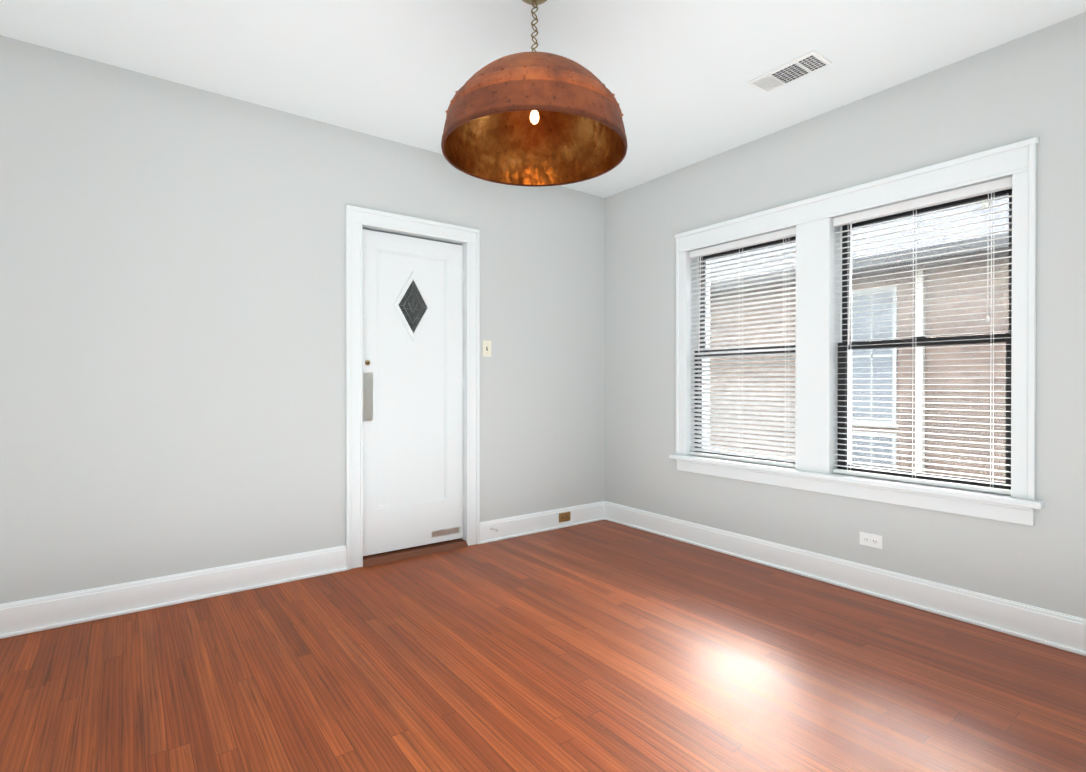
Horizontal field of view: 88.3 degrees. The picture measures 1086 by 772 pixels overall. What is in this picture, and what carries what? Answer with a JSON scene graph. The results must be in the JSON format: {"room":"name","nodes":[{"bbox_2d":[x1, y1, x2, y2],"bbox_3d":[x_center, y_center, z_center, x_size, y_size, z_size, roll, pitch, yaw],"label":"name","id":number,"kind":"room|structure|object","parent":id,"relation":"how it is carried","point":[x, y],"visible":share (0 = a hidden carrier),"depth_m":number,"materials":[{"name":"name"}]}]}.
{"room":"empty dining room","nodes":[
{"label":"empty dining room","id":0,"kind":"room"},
{"bbox_2d":[0,35,604,603],"bbox_3d":[-1.718,-0.221,3.059,5.950,2.650,0.150,0,0,-37],"label":"wall","id":1,"kind":"structure","parent":0,"point":[172,327],"depth_m":2.94,"materials":[{"name":"paint"}]},
{"bbox_2d":[0,545,346,638],"bbox_3d":[-2.532,1.035,2.344,3.382,0.145,0.032,0,0,-37],"label":"baseboard","id":2,"kind":"structure","parent":1,"relation":"attached to","point":[22,617],"depth_m":2.80,"materials":[{"name":"paint"}]},
{"bbox_2d":[345,205,479,569],"bbox_3d":[-0.855,0.008,3.680,0.917,2.186,0.184,0,0,-37],"label":"door","id":3,"kind":"structure","parent":1,"relation":"in","point":[412,333],"depth_m":3.65,"materials":[{"name":"paint"}]},
{"bbox_2d":[483,340,490,356],"bbox_3d":[-0.390,-0.264,3.940,0.070,0.114,0.022,0,0,-37],"label":"switch plate","id":4,"kind":"object","parent":1,"relation":"attached to","point":[486,348],"visible":1,"depth_m":3.94,"materials":[{"name":"beige plastic"}]},
{"bbox_2d":[480,501,604,543],"bbox_3d":[0.030,1.026,4.253,1.187,0.145,0.032,0,0,-37],"label":"baseboard","id":5,"kind":"structure","parent":1,"relation":"attached to","point":[521,525],"depth_m":4.20,"materials":[{"name":"paint"}]},
{"bbox_2d":[559,512,570,521],"bbox_3d":[0.170,1.018,4.348,0.114,0.070,0.007,0,0,-37],"label":"outlet","id":6,"kind":"object","parent":5,"relation":"attached to","point":[564,516],"visible":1,"depth_m":4.35,"materials":[{"name":"metal"}]},
{"bbox_2d":[0,520,1085,771],"bbox_3d":[-0.014,1.174,0.780,5.950,0.120,5.850,0,0,-37],"label":"floor","id":7,"kind":"structure","parent":0,"point":[602,646],"depth_m":2.13,"materials":[{"name":"brown wood"}]},
{"bbox_2d":[0,0,1085,197],"bbox_3d":[-0.014,-1.596,0.768,5.950,0.120,5.850,0,0,-37],"label":"ceiling","id":8,"kind":"structure","parent":0,"point":[675,77],"depth_m":2.56,"materials":[{"name":"paint"}]},
{"bbox_2d":[441,0,627,186],"bbox_3d":[-0.033,-1.224,2.187,0.720,0.636,0.720,0,0,-37],"label":"pendant lamp","id":9,"kind":"object","parent":8,"relation":"hanging from","point":[535,119],"visible":1,"depth_m":2.31,"materials":[{"name":"orange metal"}]},
{"bbox_2d":[748,50,831,92],"bbox_3d":[1.209,-1.538,2.756,0.168,0.012,0.345,0,0,-37],"label":"ceiling vent","id":10,"kind":"object","parent":8,"relation":"in","point":[798,68],"visible":1,"depth_m":2.74,"materials":[{"name":"white plastic"}]},
{"bbox_2d":[605,12,1085,618],"bbox_3d":[2.271,-0.218,2.477,0.250,2.650,5.850,0,0,-37],"label":"wall","id":11,"kind":"structure","parent":0,"point":[1029,86],"depth_m":2.87,"materials":[{"name":"paint"}]},
{"bbox_2d":[604,501,1085,655],"bbox_3d":[2.143,1.034,2.419,0.032,0.145,5.500,0,0,-37],"label":"baseboard","id":12,"kind":"structure","parent":11,"relation":"attached to","point":[1062,631],"depth_m":2.91,"materials":[{"name":"paint"}]},
{"bbox_2d":[669,137,1044,525],"bbox_3d":[1.646,-0.237,3.290,0.340,1.685,2.034,0,0,-37],"label":"window","id":13,"kind":"structure","parent":11,"relation":"in","point":[817,230],"depth_m":3.14,"materials":[{"name":"paint"}]},
{"bbox_2d":[859,532,882,548],"bbox_3d":[1.743,0.820,2.974,0.007,0.070,0.114,0,0,-37],"label":"outlet","id":14,"kind":"object","parent":11,"relation":"attached to","point":[870,540],"visible":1,"depth_m":2.97,"materials":[{"name":"plastic"}]},
{"label":"outside","id":15,"kind":"structure","parent":0,"visible":0},
{"bbox_2d":[710,195,1008,481],"bbox_3d":[4.738,-0.681,10.894,13.730,11.700,23.000,0,0,-37],"label":"building","id":16,"kind":"structure","parent":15,"point":[879,394],"depth_m":7.26,"materials":[{"name":"beige brick"}]}
]}

